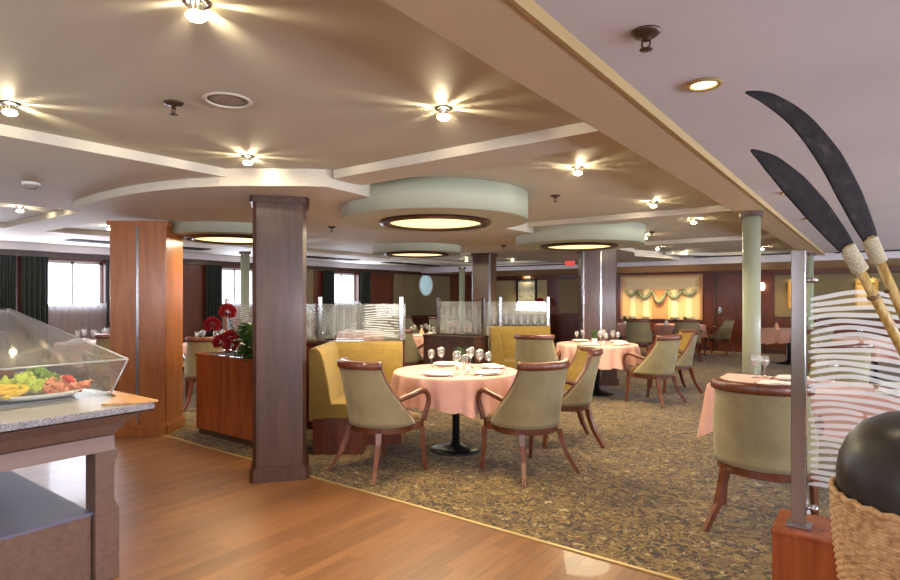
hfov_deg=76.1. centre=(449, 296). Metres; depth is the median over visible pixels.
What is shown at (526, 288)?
framed picture
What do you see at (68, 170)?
trim
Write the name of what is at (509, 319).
sideboard
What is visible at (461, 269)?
round column
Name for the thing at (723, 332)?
barrel chair
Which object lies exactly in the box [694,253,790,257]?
air slot
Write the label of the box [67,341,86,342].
folded napkin
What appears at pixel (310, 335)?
barrel chair
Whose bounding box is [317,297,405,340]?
glass screen
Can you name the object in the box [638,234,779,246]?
trim
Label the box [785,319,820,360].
barrel chair
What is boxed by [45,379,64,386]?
ham slice
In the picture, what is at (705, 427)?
tablecloth
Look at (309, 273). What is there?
wall panel
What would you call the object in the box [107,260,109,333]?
curtain
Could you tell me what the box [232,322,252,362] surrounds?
leafy plant
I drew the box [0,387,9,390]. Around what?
slice
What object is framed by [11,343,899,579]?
floor
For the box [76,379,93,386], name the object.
ham slice
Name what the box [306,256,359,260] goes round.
air slot
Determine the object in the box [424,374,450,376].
dinner plate
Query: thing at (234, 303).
window
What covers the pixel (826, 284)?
wall panel
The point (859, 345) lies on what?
barrel chair
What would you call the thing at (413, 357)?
barrel chair
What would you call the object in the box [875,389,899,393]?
folded napkin
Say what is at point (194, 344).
barrel chair
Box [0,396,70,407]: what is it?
pan
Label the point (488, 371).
folded napkin
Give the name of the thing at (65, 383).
ham slice
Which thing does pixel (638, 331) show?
barrel chair
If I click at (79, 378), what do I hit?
baseboard
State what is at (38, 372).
lettuce leaf
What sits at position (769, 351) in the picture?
baseboard
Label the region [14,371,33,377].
lettuce leaf
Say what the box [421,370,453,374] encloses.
folded napkin
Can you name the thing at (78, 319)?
window
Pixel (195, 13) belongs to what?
ceiling spotlight
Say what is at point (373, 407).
barrel chair
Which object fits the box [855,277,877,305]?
framed picture
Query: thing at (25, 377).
lettuce leaf
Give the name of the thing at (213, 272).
curtain
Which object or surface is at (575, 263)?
air slot
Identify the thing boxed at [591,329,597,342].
pot
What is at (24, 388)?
slice
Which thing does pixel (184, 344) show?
tablecloth
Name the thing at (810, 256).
round column
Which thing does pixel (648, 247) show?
trim
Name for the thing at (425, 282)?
mirror
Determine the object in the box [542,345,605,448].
barrel chair
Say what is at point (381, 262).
air slot
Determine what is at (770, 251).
trim
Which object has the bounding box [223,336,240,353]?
carnation
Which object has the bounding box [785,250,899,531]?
glass screen
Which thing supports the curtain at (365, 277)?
hanging from the wall at (194, 276)
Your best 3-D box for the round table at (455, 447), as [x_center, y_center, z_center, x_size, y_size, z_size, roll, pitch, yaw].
[0.057,1.073,5.457,1.160,0.745,1.160,0,0,36]
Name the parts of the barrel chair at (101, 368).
arm, leg, seat rail, leg, rail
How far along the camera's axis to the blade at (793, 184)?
1.58 m
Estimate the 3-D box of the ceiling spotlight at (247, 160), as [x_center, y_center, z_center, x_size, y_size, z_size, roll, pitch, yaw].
[-1.318,-0.890,3.750,0.088,0.060,0.088,0,0,36]
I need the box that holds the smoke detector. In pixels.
[21,181,40,189]
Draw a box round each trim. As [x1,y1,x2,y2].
[0,124,225,207]
[0,223,471,267]
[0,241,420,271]
[3,210,126,230]
[51,202,556,262]
[163,435,683,579]
[166,220,252,240]
[251,238,356,247]
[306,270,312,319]
[334,122,617,184]
[342,177,527,231]
[372,242,460,255]
[390,253,469,258]
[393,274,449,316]
[421,251,899,272]
[427,257,899,275]
[496,260,553,264]
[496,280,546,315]
[508,0,824,255]
[516,222,644,250]
[528,205,736,227]
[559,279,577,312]
[632,246,657,249]
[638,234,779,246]
[666,252,713,256]
[679,249,795,257]
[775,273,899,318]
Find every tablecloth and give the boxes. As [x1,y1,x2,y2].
[50,340,95,367]
[183,342,249,366]
[336,330,383,339]
[390,363,516,417]
[413,334,422,356]
[429,321,471,333]
[555,341,641,369]
[617,323,625,337]
[654,323,707,337]
[697,373,899,438]
[761,328,790,344]
[832,337,899,361]
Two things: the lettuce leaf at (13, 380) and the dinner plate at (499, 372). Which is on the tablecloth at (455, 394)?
the dinner plate at (499, 372)
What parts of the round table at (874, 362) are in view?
post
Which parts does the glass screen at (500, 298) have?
post, post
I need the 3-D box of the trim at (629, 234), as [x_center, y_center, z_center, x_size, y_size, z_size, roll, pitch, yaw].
[1.720,-0.812,7.671,1.680,0.255,1.680,0,0,36]
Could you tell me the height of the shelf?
0.015 m
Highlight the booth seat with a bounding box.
[309,341,402,454]
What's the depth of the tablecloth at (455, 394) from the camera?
4.92 m
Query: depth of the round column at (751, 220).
5.30 m
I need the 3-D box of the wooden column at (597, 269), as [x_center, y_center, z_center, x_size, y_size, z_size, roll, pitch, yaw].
[2.466,0.328,9.620,0.624,2.245,0.444,0,0,4]
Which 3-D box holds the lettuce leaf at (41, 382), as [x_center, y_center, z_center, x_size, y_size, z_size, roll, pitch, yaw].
[-2.213,0.477,3.083,0.081,0.071,0.068,0,0,-27]
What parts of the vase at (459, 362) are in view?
pot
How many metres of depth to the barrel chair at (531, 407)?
4.54 m
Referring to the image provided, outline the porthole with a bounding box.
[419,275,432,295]
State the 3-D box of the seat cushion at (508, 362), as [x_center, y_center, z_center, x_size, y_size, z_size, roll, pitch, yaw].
[1.204,1.046,9.014,0.876,0.140,0.471,0,0,-3]
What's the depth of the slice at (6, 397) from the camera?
2.89 m
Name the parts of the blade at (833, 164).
paddle blade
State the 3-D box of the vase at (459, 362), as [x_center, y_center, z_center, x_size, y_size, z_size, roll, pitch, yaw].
[0.091,0.582,5.535,0.147,0.225,0.135,0,0,36]
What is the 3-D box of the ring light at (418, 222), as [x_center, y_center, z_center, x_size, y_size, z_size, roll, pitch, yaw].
[-0.134,-0.673,5.249,1.020,0.044,1.020,0,0,36]
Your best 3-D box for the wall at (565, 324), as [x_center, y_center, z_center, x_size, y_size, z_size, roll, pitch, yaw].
[7.441,0.265,15.393,15.550,2.370,0.200,0,0,36]
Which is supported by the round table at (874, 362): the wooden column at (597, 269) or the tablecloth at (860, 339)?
the tablecloth at (860, 339)
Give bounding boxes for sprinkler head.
[163,99,183,115]
[550,194,559,201]
[631,25,660,52]
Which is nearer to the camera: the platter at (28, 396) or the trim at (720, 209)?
the platter at (28, 396)
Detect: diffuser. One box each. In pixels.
[194,237,252,242]
[391,219,479,227]
[393,254,438,255]
[549,245,608,248]
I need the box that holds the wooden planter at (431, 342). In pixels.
[423,333,488,364]
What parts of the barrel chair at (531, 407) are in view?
leg, arm, seat, frame, seat rail, leg, leg, rail, leg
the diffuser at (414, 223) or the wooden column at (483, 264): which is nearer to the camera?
the diffuser at (414, 223)
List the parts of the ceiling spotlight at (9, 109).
lamp shade, bulb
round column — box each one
[239,251,250,329]
[458,267,465,333]
[740,210,763,374]
[807,253,814,374]
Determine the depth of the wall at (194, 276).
12.30 m
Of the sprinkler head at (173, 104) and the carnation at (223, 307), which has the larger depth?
the carnation at (223, 307)
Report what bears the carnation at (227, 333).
on the cabinet
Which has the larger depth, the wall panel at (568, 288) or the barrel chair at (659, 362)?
the wall panel at (568, 288)
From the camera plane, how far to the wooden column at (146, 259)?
6.02 m
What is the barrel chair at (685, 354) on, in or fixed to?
on the floor
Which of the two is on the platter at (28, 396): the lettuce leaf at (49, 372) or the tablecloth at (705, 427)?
the lettuce leaf at (49, 372)
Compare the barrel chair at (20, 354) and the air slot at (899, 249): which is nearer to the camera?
the barrel chair at (20, 354)
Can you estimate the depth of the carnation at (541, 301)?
18.06 m
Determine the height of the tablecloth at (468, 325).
0.318 m
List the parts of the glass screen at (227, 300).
post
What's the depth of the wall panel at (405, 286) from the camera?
17.09 m
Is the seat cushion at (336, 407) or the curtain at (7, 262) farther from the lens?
the curtain at (7, 262)
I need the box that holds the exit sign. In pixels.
[565,261,574,265]
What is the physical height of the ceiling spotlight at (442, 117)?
0.060 m
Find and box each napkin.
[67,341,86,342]
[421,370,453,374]
[433,361,455,364]
[472,369,502,373]
[480,363,503,367]
[572,339,589,340]
[581,342,598,344]
[613,342,629,344]
[758,380,790,384]
[773,323,779,329]
[776,375,810,379]
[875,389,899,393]
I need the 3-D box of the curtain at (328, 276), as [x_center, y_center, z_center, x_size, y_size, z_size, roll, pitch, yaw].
[-2.988,0.340,14.203,0.064,1.980,0.367,0,0,36]
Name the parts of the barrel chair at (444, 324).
rail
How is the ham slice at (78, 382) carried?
on the platter at (28, 396)
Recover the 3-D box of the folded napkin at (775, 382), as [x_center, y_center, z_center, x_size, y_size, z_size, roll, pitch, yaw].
[2.553,0.668,4.493,0.250,0.022,0.150,0,0,36]
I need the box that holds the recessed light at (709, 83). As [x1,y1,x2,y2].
[685,77,722,91]
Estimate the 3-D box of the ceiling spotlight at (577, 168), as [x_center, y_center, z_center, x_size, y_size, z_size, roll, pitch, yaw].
[0.902,-0.890,4.060,0.088,0.060,0.088,0,0,36]
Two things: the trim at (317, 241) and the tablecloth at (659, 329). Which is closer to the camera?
the trim at (317, 241)
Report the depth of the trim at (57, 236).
9.90 m
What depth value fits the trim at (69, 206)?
5.99 m
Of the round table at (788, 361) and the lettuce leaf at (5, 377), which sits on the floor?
the round table at (788, 361)
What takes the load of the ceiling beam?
attached to the ceiling at (332, 85)
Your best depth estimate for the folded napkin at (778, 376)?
4.79 m
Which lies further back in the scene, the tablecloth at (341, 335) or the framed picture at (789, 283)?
the framed picture at (789, 283)
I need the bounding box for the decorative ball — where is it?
[835,411,899,515]
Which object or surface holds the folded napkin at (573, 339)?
on the dinner plate
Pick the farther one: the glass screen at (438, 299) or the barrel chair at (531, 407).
the glass screen at (438, 299)
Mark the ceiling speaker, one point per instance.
(228, 100)
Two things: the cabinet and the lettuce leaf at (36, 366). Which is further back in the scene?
the cabinet
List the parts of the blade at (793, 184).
paddle blade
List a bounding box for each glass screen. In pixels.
[223,298,252,350]
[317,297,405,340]
[435,298,486,335]
[498,297,550,325]
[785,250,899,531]
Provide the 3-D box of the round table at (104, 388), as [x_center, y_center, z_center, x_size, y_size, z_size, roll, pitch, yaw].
[-5.432,1.073,8.933,1.160,0.745,1.160,0,0,36]
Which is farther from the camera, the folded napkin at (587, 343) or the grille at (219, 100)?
the folded napkin at (587, 343)
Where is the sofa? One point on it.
(501, 340)
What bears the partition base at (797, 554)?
on the floor
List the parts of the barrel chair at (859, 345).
rail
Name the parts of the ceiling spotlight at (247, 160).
lamp shade, bulb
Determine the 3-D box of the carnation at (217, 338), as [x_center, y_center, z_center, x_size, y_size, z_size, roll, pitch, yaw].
[-2.324,0.493,5.897,0.261,0.230,0.173,0,0,44]
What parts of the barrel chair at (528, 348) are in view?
rail, arm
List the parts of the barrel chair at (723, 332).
leg, seat rail, leg, leg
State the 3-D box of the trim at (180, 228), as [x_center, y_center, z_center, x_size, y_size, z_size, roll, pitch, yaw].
[-2.552,-0.812,6.740,1.400,0.255,1.400,0,0,36]
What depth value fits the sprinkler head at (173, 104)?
2.71 m
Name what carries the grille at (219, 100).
attached to the ceiling speaker
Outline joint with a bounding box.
[0,367,15,379]
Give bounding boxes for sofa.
[486,326,550,368]
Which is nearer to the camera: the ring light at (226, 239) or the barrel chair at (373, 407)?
the barrel chair at (373, 407)
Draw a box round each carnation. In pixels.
[203,316,237,356]
[212,334,236,355]
[218,304,238,356]
[222,329,241,356]
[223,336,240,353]
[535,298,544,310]
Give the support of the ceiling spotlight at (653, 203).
attached to the ceiling at (332, 85)
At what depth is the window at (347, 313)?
14.84 m
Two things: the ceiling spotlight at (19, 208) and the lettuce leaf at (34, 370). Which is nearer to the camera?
the lettuce leaf at (34, 370)
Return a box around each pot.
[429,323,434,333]
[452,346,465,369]
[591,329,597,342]
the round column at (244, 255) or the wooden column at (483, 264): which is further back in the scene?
the wooden column at (483, 264)
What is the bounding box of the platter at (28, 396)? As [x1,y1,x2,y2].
[0,389,79,401]
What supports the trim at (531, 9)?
attached to the ceiling beam
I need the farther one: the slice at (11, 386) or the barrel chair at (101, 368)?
the barrel chair at (101, 368)
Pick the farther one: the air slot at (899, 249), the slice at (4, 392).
the air slot at (899, 249)
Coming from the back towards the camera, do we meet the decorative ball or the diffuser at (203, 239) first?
the diffuser at (203, 239)
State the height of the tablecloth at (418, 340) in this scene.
0.314 m
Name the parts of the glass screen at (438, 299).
post, post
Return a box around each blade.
[745,91,899,319]
[750,149,899,355]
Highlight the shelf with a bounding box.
[0,470,92,540]
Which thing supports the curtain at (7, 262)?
hanging from the wall at (194, 276)
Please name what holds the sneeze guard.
on the buffet counter
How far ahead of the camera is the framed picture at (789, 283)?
14.41 m
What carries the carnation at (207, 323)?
on the cabinet
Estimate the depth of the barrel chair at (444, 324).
14.95 m
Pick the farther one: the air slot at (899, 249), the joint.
the air slot at (899, 249)
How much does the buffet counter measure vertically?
0.913 m
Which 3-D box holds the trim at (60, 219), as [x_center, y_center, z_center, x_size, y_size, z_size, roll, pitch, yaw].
[-4.510,-0.900,6.665,2.320,0.080,0.450,0,0,36]
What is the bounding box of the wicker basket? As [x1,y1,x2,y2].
[828,476,899,579]
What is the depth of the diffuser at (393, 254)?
9.19 m
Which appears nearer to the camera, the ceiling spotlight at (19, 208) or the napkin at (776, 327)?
the ceiling spotlight at (19, 208)
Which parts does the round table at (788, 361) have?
post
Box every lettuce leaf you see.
[0,375,14,383]
[9,378,20,384]
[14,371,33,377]
[15,372,34,382]
[17,382,37,392]
[21,380,39,387]
[25,364,42,376]
[28,377,41,391]
[28,379,45,392]
[30,367,43,375]
[35,370,49,376]
[37,371,56,378]
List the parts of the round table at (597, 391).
post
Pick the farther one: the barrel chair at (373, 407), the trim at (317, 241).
the trim at (317, 241)
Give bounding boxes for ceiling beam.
[382,0,822,255]
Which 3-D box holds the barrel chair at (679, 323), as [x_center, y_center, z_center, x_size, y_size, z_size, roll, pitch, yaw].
[5.465,0.981,13.248,0.639,0.950,0.672,0,0,22]
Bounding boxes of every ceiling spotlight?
[0,100,20,115]
[15,206,24,212]
[181,0,211,22]
[241,154,254,164]
[434,105,451,120]
[571,165,583,174]
[649,201,657,207]
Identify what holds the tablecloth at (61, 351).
on the round table at (104, 388)
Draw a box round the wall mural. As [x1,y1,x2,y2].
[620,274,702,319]
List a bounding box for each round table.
[91,384,109,391]
[431,413,480,455]
[592,368,612,395]
[777,343,790,364]
[869,361,877,383]
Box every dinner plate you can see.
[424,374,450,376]
[476,372,501,374]
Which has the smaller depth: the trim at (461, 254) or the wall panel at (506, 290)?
the trim at (461, 254)
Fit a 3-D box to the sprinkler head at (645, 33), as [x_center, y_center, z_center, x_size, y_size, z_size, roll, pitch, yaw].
[0.616,-0.805,1.808,0.090,0.060,0.090,0,0,36]
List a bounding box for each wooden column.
[106,220,184,436]
[249,195,308,483]
[470,253,497,334]
[577,249,618,385]
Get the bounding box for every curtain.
[0,255,15,367]
[21,256,47,359]
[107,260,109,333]
[206,265,221,336]
[323,270,334,339]
[361,272,370,329]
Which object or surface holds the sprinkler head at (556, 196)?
attached to the ceiling at (332, 85)
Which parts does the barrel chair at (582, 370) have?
leg, arm, frame, seat rail, frame, leg, rail, leg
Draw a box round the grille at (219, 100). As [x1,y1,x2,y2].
[207,94,247,106]
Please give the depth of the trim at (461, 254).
12.20 m
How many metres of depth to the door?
15.24 m
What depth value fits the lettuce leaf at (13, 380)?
3.05 m
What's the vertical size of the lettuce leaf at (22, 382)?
0.062 m
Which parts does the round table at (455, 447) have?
post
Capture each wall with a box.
[16,256,471,375]
[306,340,404,428]
[496,269,899,349]
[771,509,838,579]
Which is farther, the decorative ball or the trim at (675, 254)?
the trim at (675, 254)
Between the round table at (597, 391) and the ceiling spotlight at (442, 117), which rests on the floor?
the round table at (597, 391)
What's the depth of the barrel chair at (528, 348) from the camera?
7.77 m
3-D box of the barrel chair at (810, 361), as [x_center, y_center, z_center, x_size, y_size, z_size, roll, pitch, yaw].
[5.831,0.981,9.196,0.672,0.950,0.639,0,0,-14]
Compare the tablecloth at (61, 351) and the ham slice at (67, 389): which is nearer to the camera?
the ham slice at (67, 389)
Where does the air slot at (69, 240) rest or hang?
attached to the trim at (57, 236)
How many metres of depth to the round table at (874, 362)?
9.42 m
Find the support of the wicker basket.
on the floor
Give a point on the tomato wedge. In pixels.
(68, 378)
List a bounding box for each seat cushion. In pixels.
[326,392,347,417]
[502,358,515,368]
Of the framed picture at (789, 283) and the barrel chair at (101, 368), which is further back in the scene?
the framed picture at (789, 283)
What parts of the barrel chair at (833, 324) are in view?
rail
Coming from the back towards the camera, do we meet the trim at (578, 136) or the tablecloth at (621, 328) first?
the tablecloth at (621, 328)
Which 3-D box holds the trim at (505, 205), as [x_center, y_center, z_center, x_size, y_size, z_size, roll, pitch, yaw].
[-0.134,-0.812,5.249,1.680,0.255,1.680,0,0,36]
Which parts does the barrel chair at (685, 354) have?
leg, leg, seat rail, frame, rail, leg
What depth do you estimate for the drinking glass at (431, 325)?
10.36 m
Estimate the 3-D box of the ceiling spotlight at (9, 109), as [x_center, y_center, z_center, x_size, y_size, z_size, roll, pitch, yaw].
[-2.088,-0.890,2.727,0.088,0.060,0.088,0,0,36]
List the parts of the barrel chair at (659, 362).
leg, arm, frame, leg, seat rail, leg, rail, leg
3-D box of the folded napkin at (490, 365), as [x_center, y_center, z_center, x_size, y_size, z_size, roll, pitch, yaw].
[0.418,0.668,5.629,0.150,0.022,0.250,0,0,-25]
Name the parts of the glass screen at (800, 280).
post, foot plate, glass pane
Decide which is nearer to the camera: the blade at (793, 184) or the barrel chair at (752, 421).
the blade at (793, 184)
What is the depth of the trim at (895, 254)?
12.49 m
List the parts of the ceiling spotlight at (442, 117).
lamp shade, bulb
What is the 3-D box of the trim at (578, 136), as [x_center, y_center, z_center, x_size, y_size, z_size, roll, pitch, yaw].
[0.087,-0.900,3.667,2.097,0.080,0.300,0,0,36]
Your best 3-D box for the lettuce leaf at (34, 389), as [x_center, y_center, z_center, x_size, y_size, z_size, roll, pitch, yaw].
[-2.231,0.475,3.037,0.092,0.062,0.079,0,0,22]
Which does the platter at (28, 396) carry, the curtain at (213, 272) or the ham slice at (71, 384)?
the ham slice at (71, 384)
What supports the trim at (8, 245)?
attached to the wall at (194, 276)
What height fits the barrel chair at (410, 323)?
0.950 m
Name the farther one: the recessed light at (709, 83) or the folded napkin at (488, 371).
the folded napkin at (488, 371)
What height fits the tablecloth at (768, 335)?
0.318 m
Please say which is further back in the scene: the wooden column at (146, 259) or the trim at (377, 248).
the trim at (377, 248)
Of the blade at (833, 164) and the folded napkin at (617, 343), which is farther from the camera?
the folded napkin at (617, 343)
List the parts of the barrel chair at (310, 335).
arm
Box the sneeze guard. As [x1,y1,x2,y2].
[2,314,125,368]
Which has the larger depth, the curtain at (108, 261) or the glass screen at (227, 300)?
the curtain at (108, 261)
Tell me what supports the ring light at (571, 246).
attached to the trim at (629, 234)
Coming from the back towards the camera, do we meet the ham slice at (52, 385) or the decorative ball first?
the ham slice at (52, 385)
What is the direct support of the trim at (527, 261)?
attached to the ceiling at (332, 85)
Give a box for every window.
[48,260,106,354]
[222,268,252,333]
[335,273,359,334]
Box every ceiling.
[0,0,794,262]
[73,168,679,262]
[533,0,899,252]
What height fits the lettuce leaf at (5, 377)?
0.094 m
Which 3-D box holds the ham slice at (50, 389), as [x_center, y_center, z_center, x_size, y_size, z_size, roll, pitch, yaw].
[-2.136,0.499,3.080,0.073,0.052,0.058,0,0,-25]
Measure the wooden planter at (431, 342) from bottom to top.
0.850 m
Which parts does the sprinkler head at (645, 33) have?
frame arm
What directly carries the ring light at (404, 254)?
attached to the trim at (377, 248)
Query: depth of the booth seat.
5.27 m
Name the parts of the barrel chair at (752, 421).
leg, leg, rail, seat rail, leg, arm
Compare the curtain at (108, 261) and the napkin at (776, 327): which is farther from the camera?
the napkin at (776, 327)
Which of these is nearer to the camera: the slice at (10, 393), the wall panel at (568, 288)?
the slice at (10, 393)
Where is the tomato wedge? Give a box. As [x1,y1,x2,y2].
[62,375,73,382]
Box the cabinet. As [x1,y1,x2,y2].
[195,351,306,446]
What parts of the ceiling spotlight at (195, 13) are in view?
lamp shade, bulb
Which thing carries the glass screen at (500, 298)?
on the wall
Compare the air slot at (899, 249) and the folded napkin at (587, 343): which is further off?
the air slot at (899, 249)
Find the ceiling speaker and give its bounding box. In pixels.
[202,92,252,108]
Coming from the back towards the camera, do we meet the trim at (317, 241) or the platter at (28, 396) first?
the trim at (317, 241)
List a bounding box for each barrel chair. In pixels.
[0,330,56,372]
[82,334,109,390]
[183,336,224,411]
[306,323,334,339]
[328,357,430,485]
[382,328,422,365]
[403,315,429,333]
[428,316,455,333]
[476,358,580,486]
[514,334,560,369]
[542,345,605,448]
[622,334,686,407]
[625,319,653,349]
[647,329,702,393]
[673,319,701,361]
[702,377,823,531]
[703,317,735,355]
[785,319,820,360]
[808,330,823,364]
[808,342,873,382]
[814,323,835,341]
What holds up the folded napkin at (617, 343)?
on the dinner plate
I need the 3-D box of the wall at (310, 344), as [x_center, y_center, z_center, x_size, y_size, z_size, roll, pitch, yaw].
[-1.077,0.964,6.343,1.164,0.965,0.105,0,0,0]
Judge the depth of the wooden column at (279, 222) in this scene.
4.54 m
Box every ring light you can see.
[185,234,252,244]
[379,214,490,230]
[385,251,448,257]
[541,242,618,250]
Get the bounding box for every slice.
[0,384,17,388]
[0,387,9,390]
[0,388,19,395]
[2,395,10,399]
[7,392,19,396]
[13,384,28,395]
[43,383,63,389]
[43,387,59,393]
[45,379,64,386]
[60,378,75,390]
[60,387,75,391]
[68,382,83,391]
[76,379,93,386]
[78,382,91,388]
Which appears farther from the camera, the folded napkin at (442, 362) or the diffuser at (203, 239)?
the diffuser at (203, 239)
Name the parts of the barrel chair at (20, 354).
rail, frame, arm, seat rail, frame, seat, arm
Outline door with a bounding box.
[714,272,741,351]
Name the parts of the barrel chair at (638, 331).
rail, seat rail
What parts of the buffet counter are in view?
panel, cornice, leg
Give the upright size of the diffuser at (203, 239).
0.008 m
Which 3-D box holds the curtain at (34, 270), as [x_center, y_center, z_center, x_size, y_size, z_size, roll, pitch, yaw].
[-6.664,0.340,9.235,0.064,1.980,0.367,0,0,36]
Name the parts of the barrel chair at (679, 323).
rail, leg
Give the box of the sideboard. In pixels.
[502,313,554,339]
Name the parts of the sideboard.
door, door, door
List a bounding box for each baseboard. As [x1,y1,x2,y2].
[72,367,183,381]
[554,339,785,353]
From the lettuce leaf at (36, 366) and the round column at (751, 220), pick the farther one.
the round column at (751, 220)
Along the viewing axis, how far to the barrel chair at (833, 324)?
10.93 m
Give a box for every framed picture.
[516,276,536,309]
[788,282,790,308]
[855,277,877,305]
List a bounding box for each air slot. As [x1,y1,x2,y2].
[64,239,209,250]
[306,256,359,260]
[381,262,440,265]
[496,263,577,266]
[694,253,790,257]
[835,249,899,253]
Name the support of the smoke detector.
attached to the trim at (68, 170)
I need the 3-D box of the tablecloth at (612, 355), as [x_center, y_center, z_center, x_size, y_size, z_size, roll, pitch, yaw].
[2.196,0.854,8.602,1.287,0.318,1.250,0,0,43]
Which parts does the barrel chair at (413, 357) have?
rail, seat rail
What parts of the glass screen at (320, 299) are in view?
post, post, glass pane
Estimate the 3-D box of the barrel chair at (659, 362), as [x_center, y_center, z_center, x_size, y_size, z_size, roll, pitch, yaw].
[2.835,0.981,7.901,0.639,0.950,0.672,0,0,-39]
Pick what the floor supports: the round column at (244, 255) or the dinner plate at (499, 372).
the round column at (244, 255)
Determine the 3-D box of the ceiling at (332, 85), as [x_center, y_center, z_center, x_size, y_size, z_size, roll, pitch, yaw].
[1.125,-0.970,6.942,16.050,0.100,21.300,0,0,36]
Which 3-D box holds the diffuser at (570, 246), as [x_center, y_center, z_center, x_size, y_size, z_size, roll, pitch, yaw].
[1.720,-0.673,7.671,0.840,0.008,0.840,0,0,36]
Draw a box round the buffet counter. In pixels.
[0,372,157,579]
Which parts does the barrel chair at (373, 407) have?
leg, rail, leg, leg, seat rail, frame, arm, seat, leg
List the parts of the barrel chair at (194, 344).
leg, leg, seat rail, rail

